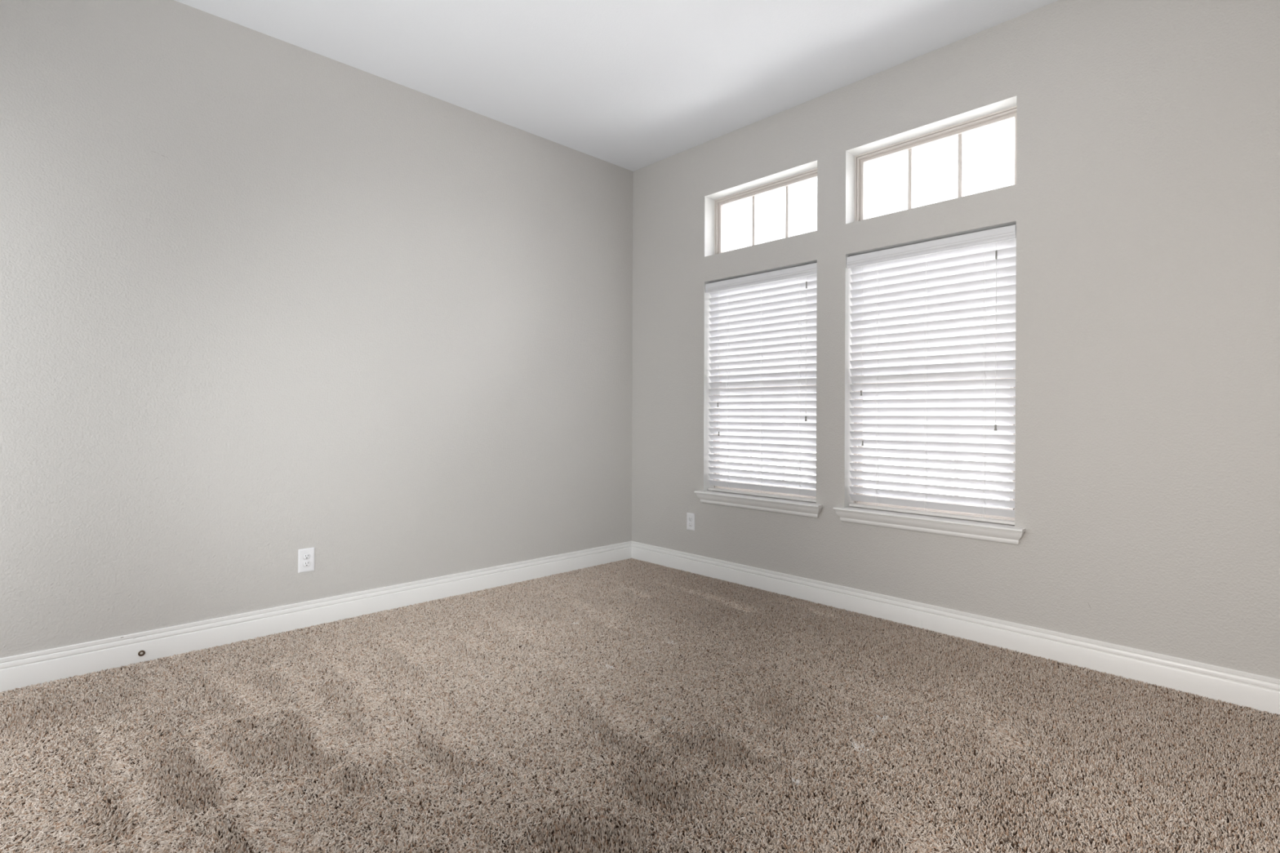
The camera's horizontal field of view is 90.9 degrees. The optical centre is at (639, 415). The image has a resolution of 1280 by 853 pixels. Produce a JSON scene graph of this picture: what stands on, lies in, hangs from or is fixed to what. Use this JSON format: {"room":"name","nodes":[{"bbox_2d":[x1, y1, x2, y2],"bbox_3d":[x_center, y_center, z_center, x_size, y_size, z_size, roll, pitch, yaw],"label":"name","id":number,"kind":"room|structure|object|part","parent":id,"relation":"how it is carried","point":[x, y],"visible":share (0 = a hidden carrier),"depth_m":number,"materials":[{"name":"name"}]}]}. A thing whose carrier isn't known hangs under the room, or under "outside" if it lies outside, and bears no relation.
{"room":"empty room","nodes":[
{"label":"empty room","id":0,"kind":"room"},
{"bbox_2d":[0,0,632,657],"bbox_3d":[-1.632,-0.405,3.586,4.200,3.065,0.170,0,0,-44],"label":"wall","id":1,"kind":"structure","parent":0,"point":[264,299],"depth_m":3.21,"materials":[{"name":"beige paint"}]},
{"bbox_2d":[137,650,145,656],"bbox_3d":[-2.254,1.074,2.851,0.026,0.026,0.004,0,0,-44],"label":"door stop mount","id":2,"kind":"object","parent":1,"relation":"attached to","point":[141,653],"visible":1,"depth_m":2.85,"materials":[{"name":"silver metal"}]},
{"bbox_2d":[297,547,314,573],"bbox_3d":[-1.766,0.764,3.338,0.079,0.124,0.008,0,0,-44],"label":"electrical outlet","id":3,"kind":"object","parent":1,"relation":"attached to","point":[305,556],"visible":1,"depth_m":3.33,"materials":[{"name":"white plastic"}]},
{"bbox_2d":[302,560,310,567],"bbox_3d":[-1.764,0.784,3.336,0.036,0.030,0.003,0,0,-44],"label":"receptacle","id":4,"kind":"object","parent":3,"relation":"attached to","point":[305,563],"depth_m":3.33,"materials":[{"name":"grey plastic"}]},
{"bbox_2d":[302,553,310,559],"bbox_3d":[-1.764,0.745,3.336,0.036,0.030,0.003,0,0,-44],"label":"receptacle","id":5,"kind":"object","parent":3,"relation":"attached to","point":[305,556],"depth_m":3.33,"materials":[{"name":"grey plastic"}]},
{"bbox_2d":[0,541,631,692],"bbox_3d":[-1.573,1.056,3.521,4.200,0.144,0.015,0,0,-44],"label":"baseboard","id":6,"kind":"structure","parent":1,"relation":"attached to","point":[19,671],"depth_m":3.20,"materials":[{"name":"white wood"}]},
{"bbox_2d":[174,0,1057,171],"bbox_3d":[-0.075,-1.980,1.975,4.540,0.100,4.640,0,0,-44],"label":"ceiling","id":7,"kind":"structure","parent":0,"point":[632,85],"depth_m":3.32,"materials":[{"name":"white paint"}]},
{"bbox_2d":[0,592,1278,852],"bbox_3d":[-0.087,1.185,1.978,4.540,0.100,4.640,0,0,-44],"label":"floor","id":8,"kind":"structure","parent":0,"point":[723,593],"depth_m":1.86,"materials":[{"name":"brown carpet"}]},
{"bbox_2d":[0,558,1279,852],"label":"carpet","id":9,"kind":"object","parent":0,"point":[664,593],"depth_m":2.18,"materials":[{"name":"beige carpet"}]},
{"bbox_2d":[631,0,1279,679],"bbox_3d":[1.492,-0.393,3.493,0.170,3.065,4.300,0,0,-44],"label":"wall","id":10,"kind":"structure","parent":0,"point":[1144,203],"depth_m":2.85,"materials":[{"name":"beige paint"}]},
{"bbox_2d":[686,512,694,530],"bbox_3d":[0.363,0.761,4.532,0.008,0.122,0.074,0,0,-44],"label":"electrical outlet","id":11,"kind":"object","parent":10,"relation":"attached to","point":[690,517],"visible":1,"depth_m":4.53,"materials":[{"name":"white plastic"}]},
{"bbox_2d":[693,490,822,518],"bbox_3d":[0.777,0.574,4.151,0.157,0.084,0.976,0,0,-44],"label":"window sill","id":12,"kind":"structure","parent":10,"relation":"attached to","point":[798,508],"depth_m":4.07,"materials":[{"name":"white wood"}]},
{"bbox_2d":[713,335,816,498],"bbox_3d":[0.853,-0.206,4.221,0.080,1.480,0.886,0,0,-44],"label":"window","id":13,"kind":"structure","parent":10,"relation":"in","point":[714,486],"depth_m":4.27,"materials":[{"name":"white plastic"}]},
{"bbox_2d":[705,262,817,502],"bbox_3d":[0.793,-0.205,4.161,0.080,1.464,0.880,0,0,-44],"label":"window blind","id":14,"kind":"object","parent":13,"relation":"attached to","point":[766,301],"visible":0.93,"depth_m":4.14,"materials":[{"name":"white plastic"}]},
{"bbox_3d":[0.545,-0.485,4.395,0.001,0.790,0.001,0,0,-44],"label":"pull cord","id":15,"kind":"part","parent":14,"relation":"part of","materials":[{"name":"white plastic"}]},
{"bbox_3d":[0.611,-0.188,4.363,0.037,1.408,0.005,0,0,-44],"label":"ladder cord","id":16,"kind":"part","parent":14,"relation":"part of","materials":[{"name":"white fabric"}]},
{"bbox_3d":[0.805,-0.187,4.162,0.037,1.408,0.005,0,0,-44],"label":"ladder cord","id":17,"kind":"part","parent":14,"relation":"part of","materials":[{"name":"white fabric"}]},
{"bbox_3d":[0.799,0.520,4.167,0.038,0.016,0.876,0,0,-44],"label":"rail","id":18,"kind":"part","parent":14,"relation":"part of","materials":[{"name":"white plastic"}]},
{"bbox_3d":[1.005,-0.186,3.955,0.037,1.408,0.005,0,0,-44],"label":"ladder cord","id":19,"kind":"part","parent":14,"relation":"part of","materials":[{"name":"white fabric"}]},
{"bbox_3d":[0.832,-0.201,4.201,0.022,0.032,0.842,0,0,-44],"label":"check rail","id":20,"kind":"part","parent":13,"relation":"part of","materials":[{"name":"white plastic"}]},
{"bbox_3d":[0.847,0.146,4.216,0.022,0.729,0.846,0,0,-44],"label":"sash","id":21,"kind":"part","parent":13,"relation":"part of","materials":[{"name":"white plastic"}]},
{"bbox_2d":[714,168,817,254],"bbox_3d":[0.864,-1.335,4.226,0.063,0.427,0.886,0,0,-44],"label":"window","id":22,"kind":"structure","parent":10,"relation":"in","point":[719,203],"depth_m":4.32,"materials":[{"name":"white plastic"}]},
{"bbox_2d":[832,506,1025,544],"bbox_3d":[1.521,0.578,3.379,0.157,0.084,0.976,0,0,-44],"label":"window sill","id":23,"kind":"structure","parent":10,"relation":"attached to","point":[957,527],"depth_m":3.29,"materials":[{"name":"white wood"}]},
{"bbox_2d":[853,302,1015,520],"bbox_3d":[1.597,-0.202,3.449,0.080,1.480,0.886,0,0,-44],"label":"window","id":24,"kind":"structure","parent":10,"relation":"in","point":[911,499],"depth_m":3.43,"materials":[{"name":"white plastic"}]},
{"bbox_2d":[846,224,1016,524],"bbox_3d":[1.537,-0.201,3.389,0.080,1.464,0.880,0,0,-44],"label":"window blind","id":25,"kind":"object","parent":24,"relation":"attached to","point":[951,273],"visible":0.94,"depth_m":3.36,"materials":[{"name":"white plastic"}]},
{"bbox_3d":[1.277,-0.511,3.635,0.001,0.732,0.001,0,0,-44],"label":"pull cord","id":26,"kind":"part","parent":25,"relation":"part of","materials":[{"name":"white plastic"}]},
{"bbox_3d":[1.283,-0.366,3.628,0.001,1.021,0.001,0,0,-44],"label":"pull cord","id":27,"kind":"part","parent":25,"relation":"part of","materials":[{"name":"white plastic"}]},
{"bbox_3d":[1.355,-0.184,3.591,0.037,1.408,0.005,0,0,-44],"label":"ladder cord","id":28,"kind":"part","parent":25,"relation":"part of","materials":[{"name":"white fabric"}]},
{"bbox_3d":[1.544,-0.183,3.395,0.037,1.408,0.005,0,0,-44],"label":"ladder cord","id":29,"kind":"part","parent":25,"relation":"part of","materials":[{"name":"white fabric"}]},
{"bbox_3d":[1.543,0.523,3.395,0.038,0.016,0.876,0,0,-44],"label":"rail","id":30,"kind":"part","parent":25,"relation":"part of","materials":[{"name":"white plastic"}]},
{"bbox_3d":[1.744,-0.182,3.188,0.037,1.408,0.005,0,0,-44],"label":"ladder cord","id":31,"kind":"part","parent":25,"relation":"part of","materials":[{"name":"white fabric"}]},
{"bbox_3d":[1.591,0.149,3.445,0.022,0.729,0.846,0,0,-44],"label":"sash","id":32,"kind":"part","parent":24,"relation":"part of","materials":[{"name":"white plastic"}]},
{"bbox_3d":[1.611,-0.549,3.461,0.025,0.747,0.846,0,0,-44],"label":"sash","id":33,"kind":"part","parent":24,"relation":"part of","materials":[{"name":"white plastic"}]},
{"bbox_3d":[1.576,-0.197,3.429,0.022,0.032,0.842,0,0,-44],"label":"check rail","id":34,"kind":"part","parent":24,"relation":"part of","materials":[{"name":"white plastic"}]},
{"bbox_2d":[854,105,1016,222],"bbox_3d":[1.607,-1.332,3.454,0.063,0.427,0.886,0,0,-44],"label":"window","id":35,"kind":"structure","parent":10,"relation":"in","point":[958,130],"depth_m":3.49,"materials":[{"name":"white plastic"}]},
{"bbox_2d":[631,541,1279,715],"bbox_3d":[1.420,1.067,3.430,0.015,0.144,4.300,0,0,-44],"label":"baseboard","id":36,"kind":"structure","parent":10,"relation":"attached to","point":[1260,693],"depth_m":3.04,"materials":[{"name":"white wood"}]},
{"label":"outside","id":37,"kind":"structure","parent":0,"visible":0},
{"bbox_2d":[721,450,1009,500],"bbox_3d":[10.896,1.626,12.774,25.400,0.050,28.000,0,0,-44],"label":"ground","id":38,"kind":"structure","parent":37,"point":[978,487],"depth_m":17.35,"materials":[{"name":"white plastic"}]}
]}

